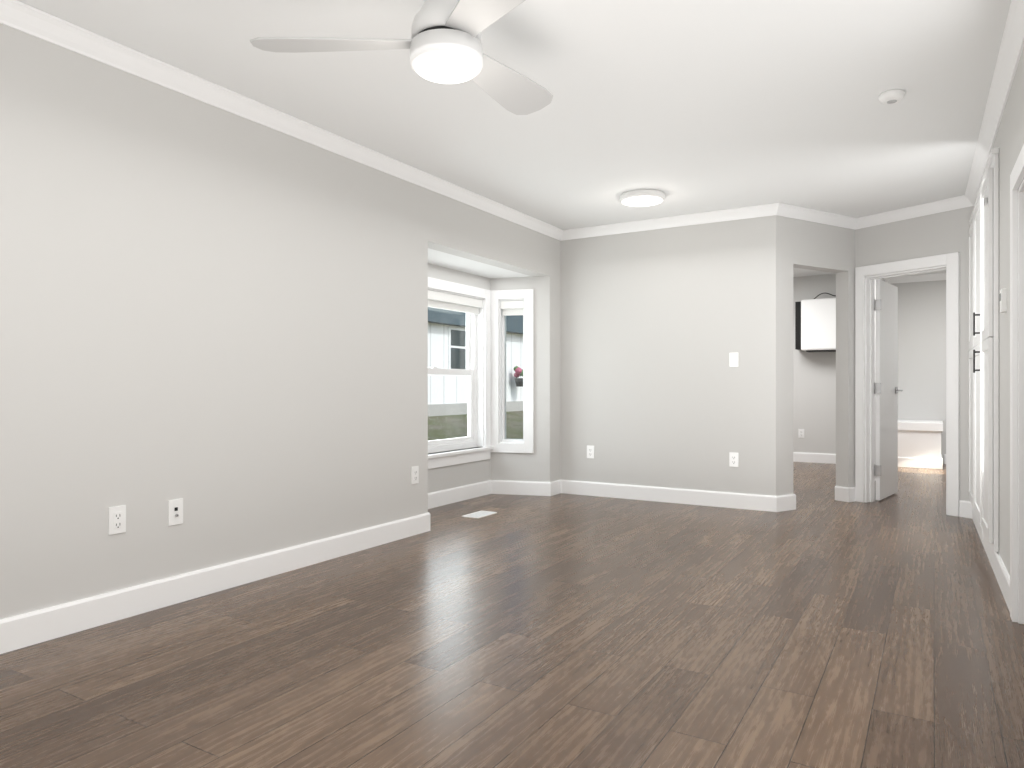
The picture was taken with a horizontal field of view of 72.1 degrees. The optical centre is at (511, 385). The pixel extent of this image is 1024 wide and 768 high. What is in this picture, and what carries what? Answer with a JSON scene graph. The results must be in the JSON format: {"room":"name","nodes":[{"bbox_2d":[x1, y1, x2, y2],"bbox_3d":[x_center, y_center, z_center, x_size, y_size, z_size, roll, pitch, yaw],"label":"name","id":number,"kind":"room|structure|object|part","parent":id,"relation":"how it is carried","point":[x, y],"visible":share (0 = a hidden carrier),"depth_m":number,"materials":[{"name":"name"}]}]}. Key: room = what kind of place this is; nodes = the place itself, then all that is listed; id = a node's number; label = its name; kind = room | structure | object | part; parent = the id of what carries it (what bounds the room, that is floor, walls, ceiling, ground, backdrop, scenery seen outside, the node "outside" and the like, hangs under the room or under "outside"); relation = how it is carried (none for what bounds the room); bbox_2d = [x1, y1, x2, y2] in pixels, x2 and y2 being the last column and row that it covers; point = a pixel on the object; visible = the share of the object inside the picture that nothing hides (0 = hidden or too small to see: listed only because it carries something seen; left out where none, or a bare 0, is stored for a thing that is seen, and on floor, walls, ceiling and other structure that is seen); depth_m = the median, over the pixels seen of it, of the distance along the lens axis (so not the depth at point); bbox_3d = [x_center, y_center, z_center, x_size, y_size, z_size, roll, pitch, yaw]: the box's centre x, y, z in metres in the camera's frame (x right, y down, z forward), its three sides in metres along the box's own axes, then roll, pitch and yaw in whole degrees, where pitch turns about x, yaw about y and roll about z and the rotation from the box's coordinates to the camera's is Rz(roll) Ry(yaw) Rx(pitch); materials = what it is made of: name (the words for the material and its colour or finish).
{"room":"empty living room","nodes":[
{"label":"empty living room","id":0,"kind":"room"},
{"bbox_2d":[0,23,559,619],"bbox_3d":[-1.510,-0.220,3.460,0.150,2.440,7.620,0,0,31],"label":"wall","id":1,"kind":"structure","parent":0,"point":[214,317],"depth_m":3.32,"materials":[{"name":"white paint"}]},
{"bbox_2d":[109,505,125,534],"bbox_3d":[-1.687,0.573,3.011,0.010,0.116,0.072,0,0,31],"label":"electrical outlet","id":2,"kind":"object","parent":1,"relation":"attached to","point":[117,519],"visible":1,"depth_m":3.01,"materials":[{"name":"white plastic"}]},
{"bbox_2d":[168,498,182,525],"bbox_3d":[-1.544,0.581,3.240,0.018,0.116,0.072,0,0,31],"label":"outlet","id":3,"kind":"object","parent":1,"relation":"attached to","point":[175,511],"visible":1,"depth_m":3.24,"materials":[{"name":"white plastic"}]},
{"bbox_2d":[0,512,429,653],"bbox_3d":[-1.954,0.938,2.560,0.015,0.125,5.381,0,0,31],"label":"baseboard","id":4,"kind":"structure","parent":1,"relation":"attached to","point":[34,627],"depth_m":3.27,"materials":[{"name":"white wood"}]},
{"bbox_2d":[0,0,563,240],"bbox_3d":[-1.419,-1.399,3.405,0.064,0.081,7.380,0,0,31],"label":"crown molding","id":5,"kind":"structure","parent":1,"relation":"attached to","point":[30,20],"depth_m":3.43,"materials":[{"name":"white wood"}]},
{"bbox_2d":[411,466,418,483],"bbox_3d":[-0.651,0.599,4.737,0.010,0.116,0.072,0,0,31],"label":"electrical outlet","id":6,"kind":"object","parent":1,"relation":"attached to","point":[414,474],"visible":1,"depth_m":4.73,"materials":[{"name":"white plastic"}]},
{"bbox_2d":[428,503,435,508],"bbox_3d":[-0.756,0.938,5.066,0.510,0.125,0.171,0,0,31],"label":"baseboard","id":7,"kind":"structure","parent":1,"relation":"attached to","point":[430,505],"depth_m":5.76,"materials":[{"name":"white wood"}]},
{"bbox_2d":[428,263,489,492],"bbox_3d":[-0.646,-0.025,5.950,0.150,2.050,1.720,0,0,31],"label":"wall","id":8,"kind":"structure","parent":0,"point":[450,476],"depth_m":6.09,"materials":[{"name":"white paint"}]},
{"bbox_2d":[428,283,482,314],"bbox_3d":[-0.610,-0.721,5.928,0.058,0.131,1.232,0,0,31],"label":"shade","id":9,"kind":"object","parent":8,"relation":"attached to","point":[441,298],"depth_m":6.09,"materials":[{"name":"white fabric"}]},
{"bbox_2d":[428,480,491,506],"bbox_3d":[-0.576,0.938,5.907,0.015,0.125,1.480,0,0,31],"label":"baseboard","id":10,"kind":"structure","parent":8,"relation":"attached to","point":[452,495],"depth_m":6.11,"materials":[{"name":"white wood"}]},
{"bbox_2d":[428,277,493,468],"bbox_3d":[-0.625,-0.105,5.937,0.190,1.560,1.460,0,0,31],"label":"window","id":11,"kind":"structure","parent":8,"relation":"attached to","point":[474,305],"depth_m":6.38,"materials":[{"name":"white wood"}]},
{"bbox_3d":[-0.674,-0.125,5.967,0.041,1.170,1.080,0,0,31],"label":"glass","id":12,"kind":"part","parent":11,"relation":"part of","materials":[{"name":"clear glass"}]},
{"bbox_2d":[428,248,531,277],"bbox_3d":[-0.483,-1.220,5.852,0.551,0.439,1.880,0,0,31],"label":"ceiling","id":13,"kind":"structure","parent":0,"point":[445,260],"depth_m":5.89,"materials":[{"name":"white paint"}]},
{"bbox_2d":[0,462,1023,767],"bbox_3d":[1.342,1.050,4.501,5.170,0.100,12.500,0,0,31],"label":"floor","id":14,"kind":"structure","parent":0,"point":[820,626],"depth_m":2.62,"materials":[{"name":"wood"}]},
{"bbox_2d":[462,511,496,518],"bbox_3d":[-0.251,0.997,5.462,0.150,0.006,0.270,0,0,31],"label":"air vent","id":15,"kind":"object","parent":14,"relation":"in","point":[479,514],"visible":1,"depth_m":5.44,"materials":[{"name":"white plastic"}]},
{"bbox_2d":[898,420,942,468],"bbox_3d":[5.072,0.723,8.896,0.635,0.555,0.715,0,0,31],"label":"bench","id":16,"kind":"object","parent":14,"relation":"on","point":[919,443],"visible":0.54,"depth_m":8.57,"materials":[{"name":"white"}]},
{"bbox_2d":[17,0,1010,276],"bbox_3d":[1.320,-1.500,4.514,5.220,0.120,12.500,0,0,31],"label":"ceiling","id":17,"kind":"structure","parent":0,"point":[691,106],"depth_m":3.44,"materials":[{"name":"white paint"}]},
{"bbox_2d":[250,0,552,114],"bbox_3d":[-0.154,-1.260,2.581,1.216,0.359,1.073,0,0,31],"label":"ceiling fan","id":18,"kind":"object","parent":17,"relation":"hanging from","point":[443,44],"visible":1,"depth_m":2.40,"materials":[{"name":"white plastic"}]},
{"bbox_2d":[414,52,478,83],"bbox_3d":[-0.228,-1.096,2.458,0.224,0.030,0.224,0,0,31],"label":"diffuser","id":19,"kind":"object","parent":18,"relation":"attached to","point":[438,67],"depth_m":2.41,"materials":[{"name":"white glass"}]},
{"bbox_2d":[620,189,664,206],"bbox_3d":[0.982,-1.411,5.311,0.336,0.059,0.336,0,0,31],"label":"ceiling light","id":20,"kind":"object","parent":17,"relation":"in","point":[642,197],"visible":1,"depth_m":5.22,"materials":[{"name":"white plastic"}]},
{"bbox_2d":[621,196,662,206],"bbox_3d":[0.982,-1.386,5.311,0.304,0.011,0.304,0,0,31],"label":"diffuser","id":21,"kind":"object","parent":20,"relation":"attached to","point":[636,201],"depth_m":5.27,"materials":[{"name":"white glass"}]},
{"bbox_2d":[879,89,904,103],"bbox_3d":[1.873,-1.420,3.471,0.116,0.040,0.116,0,0,31],"label":"smoke detector","id":22,"kind":"object","parent":17,"relation":"attached to","point":[892,96],"visible":1,"depth_m":3.44,"materials":[{"name":"white plastic"}]},
{"bbox_2d":[886,99,896,103],"bbox_3d":[1.873,-1.401,3.471,0.044,0.003,0.044,0,0,31],"label":"grille","id":23,"kind":"object","parent":22,"relation":"attached to","point":[888,101],"depth_m":3.46,"materials":[{"name":"grey plastic"}]},
{"bbox_2d":[490,276,549,481],"bbox_3d":[0.032,-0.025,6.563,0.683,2.050,0.150,0,0,14],"label":"wall","id":24,"kind":"structure","parent":0,"point":[534,466],"depth_m":6.43,"materials":[{"name":"white paint"}]},
{"bbox_2d":[490,289,533,452],"bbox_3d":[0.014,-0.135,6.555,0.415,1.500,0.165,0,0,14],"label":"window","id":25,"kind":"structure","parent":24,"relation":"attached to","point":[517,302],"depth_m":6.51,"materials":[{"name":"white wood"}]},
{"bbox_3d":[0.026,-0.135,6.601,0.175,1.266,0.057,0,0,31],"label":"glass","id":26,"kind":"part","parent":25,"relation":"part of","materials":[{"name":"clear glass"}]},
{"bbox_2d":[500,300,524,315],"bbox_3d":[0.006,-0.721,6.527,0.223,0.131,0.116,0,0,31],"label":"shade","id":27,"kind":"object","parent":24,"relation":"attached to","point":[507,307],"depth_m":6.51,"materials":[{"name":"white fabric"}]},
{"bbox_2d":[492,480,555,495],"bbox_3d":[0.088,0.938,6.460,0.525,0.125,0.171,0,0,31],"label":"baseboard","id":28,"kind":"structure","parent":24,"relation":"attached to","point":[498,486],"depth_m":6.45,"materials":[{"name":"white wood"}]},
{"bbox_2d":[560,215,775,495],"bbox_3d":[1.242,-0.220,6.182,2.070,2.440,0.120,0,0,31],"label":"wall","id":29,"kind":"structure","parent":0,"point":[657,326],"depth_m":6.03,"materials":[{"name":"white paint"}]},
{"bbox_2d":[587,445,593,457],"bbox_3d":[0.716,0.602,6.422,0.072,0.116,0.010,0,0,31],"label":"electrical outlet","id":30,"kind":"object","parent":29,"relation":"attached to","point":[590,451],"visible":1,"depth_m":6.42,"materials":[{"name":"white plastic"}]},
{"bbox_2d":[556,479,779,511],"bbox_3d":[1.275,0.938,6.083,1.929,0.125,0.015,0,0,31],"label":"baseboard","id":31,"kind":"structure","parent":29,"relation":"attached to","point":[635,492],"depth_m":6.02,"materials":[{"name":"white wood"}]},
{"bbox_2d":[729,452,737,466],"bbox_3d":[1.816,0.603,5.762,0.072,0.116,0.010,0,0,31],"label":"electrical outlet","id":32,"kind":"object","parent":29,"relation":"attached to","point":[733,459],"visible":1,"depth_m":5.76,"materials":[{"name":"white plastic"}]},
{"bbox_2d":[729,353,737,366],"bbox_3d":[1.815,-0.215,5.761,0.072,0.116,0.013,0,0,31],"label":"light switch","id":33,"kind":"object","parent":29,"relation":"attached to","point":[733,359],"visible":1,"depth_m":5.76,"materials":[{"name":"white plastic"}]},
{"bbox_2d":[564,196,959,239],"bbox_3d":[2.069,-1.399,6.103,3.090,0.081,0.964,0,0,31],"label":"crown molding","id":34,"kind":"structure","parent":29,"relation":"attached to","point":[780,209],"depth_m":5.84,"materials":[{"name":"white wood"}]},
{"bbox_2d":[793,274,835,453],"bbox_3d":[3.537,-0.220,9.493,2.600,2.440,0.120,0,0,31],"label":"wall","id":35,"kind":"structure","parent":0,"point":[814,395],"depth_m":9.18,"materials":[{"name":"white paint"}]},
{"bbox_2d":[798,429,803,437],"bbox_3d":[3.804,0.623,9.257,0.072,0.116,0.010,0,0,31],"label":"outlet","id":36,"kind":"object","parent":35,"relation":"attached to","point":[800,433],"visible":1,"depth_m":9.26,"materials":[{"name":"white plastic"}]},
{"bbox_2d":[793,452,835,463],"bbox_3d":[3.524,0.938,9.422,2.350,0.125,0.015,0,0,31],"label":"baseboard","id":37,"kind":"structure","parent":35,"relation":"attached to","point":[814,457],"depth_m":9.16,"materials":[{"name":"white wood"}]},
{"bbox_2d":[795,293,835,351],"bbox_3d":[3.947,-0.869,8.990,0.580,0.868,0.319,0,0,31],"label":"wall cabinet","id":38,"kind":"object","parent":35,"relation":"attached to","point":[815,325],"visible":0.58,"depth_m":8.88,"materials":[{"name":"white plastic"}]},
{"bbox_2d":[776,215,854,495],"bbox_3d":[2.510,-0.220,5.909,1.025,2.440,0.120,0,0,-30],"label":"wall","id":39,"kind":"structure","parent":0,"point":[804,244],"depth_m":5.86,"materials":[{"name":"white paint"}]},
{"bbox_2d":[835,486,854,501],"bbox_3d":[2.892,0.938,6.111,0.169,0.125,0.104,0,0,31],"label":"baseboard","id":40,"kind":"structure","parent":39,"relation":"attached to","point":[845,494],"depth_m":6.08,"materials":[{"name":"white wood"}]},
{"bbox_2d":[875,279,884,464],"bbox_3d":[4.005,-0.220,7.842,0.100,2.440,3.870,0,0,31],"label":"wall","id":41,"kind":"structure","parent":0,"point":[875,371],"depth_m":7.67,"materials":[{"name":"white paint"}]},
{"bbox_2d":[884,277,892,283],"bbox_3d":[4.083,-1.399,7.813,0.064,0.081,3.600,0,0,31],"label":"crown molding","id":42,"kind":"structure","parent":41,"relation":"attached to","point":[889,280],"depth_m":9.30,"materials":[{"name":"white wood"}]},
{"bbox_2d":[855,206,973,500],"bbox_3d":[3.286,-0.220,5.743,0.125,2.440,0.957,0,0,-32],"label":"wall","id":43,"kind":"structure","parent":0,"point":[946,232],"depth_m":5.51,"materials":[{"name":"white paint"}]},
{"bbox_2d":[874,279,902,499],"bbox_3d":[3.377,0.034,6.313,0.202,1.908,0.650,0,0,31],"label":"door","id":44,"kind":"structure","parent":43,"relation":"in","point":[886,389],"depth_m":6.24,"materials":[{"name":"painted wood"},{"name":"metal"}]},
{"bbox_3d":[3.502,0.040,6.480,0.159,0.060,0.169,0,0,31],"label":"handle","id":45,"kind":"part","parent":44,"relation":"part of","materials":[{"name":"silver metal"}]},
{"bbox_2d":[855,252,959,516],"bbox_3d":[3.259,-0.013,5.787,0.165,2.025,0.850,0,0,-32],"label":"door frame","id":46,"kind":"structure","parent":43,"relation":"attached to","point":[864,385],"depth_m":5.93,"materials":[{"name":"white wood"}]},
{"bbox_2d":[891,280,945,463],"bbox_3d":[5.827,-0.220,8.935,1.900,2.440,0.120,0,0,31],"label":"wall","id":47,"kind":"structure","parent":0,"point":[922,347],"depth_m":9.16,"materials":[{"name":"white paint"}]},
{"bbox_2d":[893,273,945,282],"bbox_3d":[5.754,-1.399,8.872,1.660,0.081,0.064,0,0,31],"label":"crown molding","id":48,"kind":"structure","parent":47,"relation":"attached to","point":[920,278],"depth_m":9.14,"materials":[{"name":"white wood"}]},
{"bbox_2d":[992,47,1023,574],"bbox_3d":[1.594,-0.220,1.914,0.250,2.440,8.162,0,0,31],"label":"wall","id":49,"kind":"structure","parent":0,"point":[1009,141],"depth_m":3.37,"materials":[{"name":"white paint"}]},
{"bbox_2d":[969,148,998,551],"bbox_3d":[2.972,-0.135,4.478,0.087,2.210,1.860,0,0,31],"label":"built-in closet","id":50,"kind":"object","parent":49,"relation":"attached to","point":[984,361],"visible":0.98,"depth_m":4.00,"materials":[{"name":"white wood"}]},
{"bbox_2d":[979,522,982,540],"bbox_3d":[3.011,0.935,4.519,0.008,0.070,0.250,0,0,31],"label":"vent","id":51,"kind":"object","parent":50,"relation":"attached to","point":[980,528],"depth_m":4.48,"materials":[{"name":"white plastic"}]},
{"bbox_2d":[959,500,1009,611],"bbox_3d":[2.804,0.938,4.222,0.137,0.125,2.646,0,0,31],"label":"baseboard","id":52,"kind":"structure","parent":49,"relation":"attached to","point":[1000,571],"depth_m":3.79,"materials":[{"name":"white wood"}]},
{"bbox_2d":[960,0,1023,207],"bbox_3d":[1.494,-1.399,1.925,0.189,0.081,7.841,0,0,31],"label":"crown molding","id":53,"kind":"structure","parent":49,"relation":"attached to","point":[1012,43],"depth_m":3.35,"materials":[{"name":"white wood"}]},
{"bbox_2d":[1000,288,1006,312],"bbox_3d":[2.365,-0.410,3.391,0.024,0.110,0.080,0,0,31],"label":"thermostat","id":54,"kind":"object","parent":49,"relation":"attached to","point":[1003,300],"visible":1,"depth_m":3.36,"materials":[{"name":"white plastic"}]},
{"bbox_2d":[1010,144,1023,623],"bbox_3d":[1.942,0.043,2.537,0.156,1.915,1.120,0,0,31],"label":"door frame","id":55,"kind":"structure","parent":49,"relation":"attached to","point":[1016,401],"depth_m":2.97,"materials":[{"name":"white wood"}]},
{"label":"outside","id":56,"kind":"structure","parent":0,"visible":0},
{"bbox_2d":[428,411,522,443],"bbox_3d":[0.857,-0.395,11.148,70.000,3.890,80.000,0,0,31],"label":"ground","id":57,"kind":"structure","parent":56,"point":[461,420],"depth_m":16.43,"materials":[{"name":"green plant"}]},
{"bbox_2d":[428,401,522,415],"bbox_3d":[-3.483,0.869,21.331,5.980,0.800,56.900,0,0,31],"label":"base","id":58,"kind":"object","parent":57,"relation":"on","point":[457,408],"depth_m":18.81,"materials":[{"name":"grey concrete"}]},
{"bbox_2d":[428,323,522,403],"bbox_3d":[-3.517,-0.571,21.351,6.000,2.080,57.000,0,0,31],"label":"siding","id":59,"kind":"object","parent":58,"relation":"on","point":[434,359],"depth_m":18.66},
{"bbox_2d":[448,327,465,368],"bbox_3d":[-1.695,-0.951,18.509,0.050,1.200,18.800,0,0,31],"label":"frames","id":60,"kind":"object","parent":59,"relation":"attached to","point":[450,347],"depth_m":18.58,"materials":[{"name":"white plastic"}]},
{"bbox_2d":[451,348,465,368],"bbox_3d":[-1.438,-0.711,18.879,0.010,0.600,0.680,0,0,31],"label":"glass","id":61,"kind":"object","parent":60,"relation":"attached to","point":[458,365],"depth_m":18.87,"materials":[{"name":"grey"}]},
{"bbox_2d":[451,330,465,346],"bbox_3d":[-1.438,-1.281,18.879,0.010,0.420,0.680,0,0,31],"label":"glass","id":62,"kind":"object","parent":60,"relation":"attached to","point":[463,335],"depth_m":18.87,"materials":[{"name":"grey"}]},
{"bbox_2d":[428,307,522,333],"bbox_3d":[-3.539,-2.521,21.364,6.550,1.820,57.600,0,0,31],"label":"roof","id":63,"kind":"structure","parent":59,"relation":"on","point":[447,314],"depth_m":18.47,"materials":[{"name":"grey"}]},
{"bbox_2d":[514,366,522,386],"bbox_3d":[0.284,-0.296,21.260,0.509,0.630,0.592,0,0,31],"label":"planter","id":64,"kind":"object","parent":59,"relation":"attached to","point":[519,370],"depth_m":21.10,"materials":[{"name":"black"}]}
]}

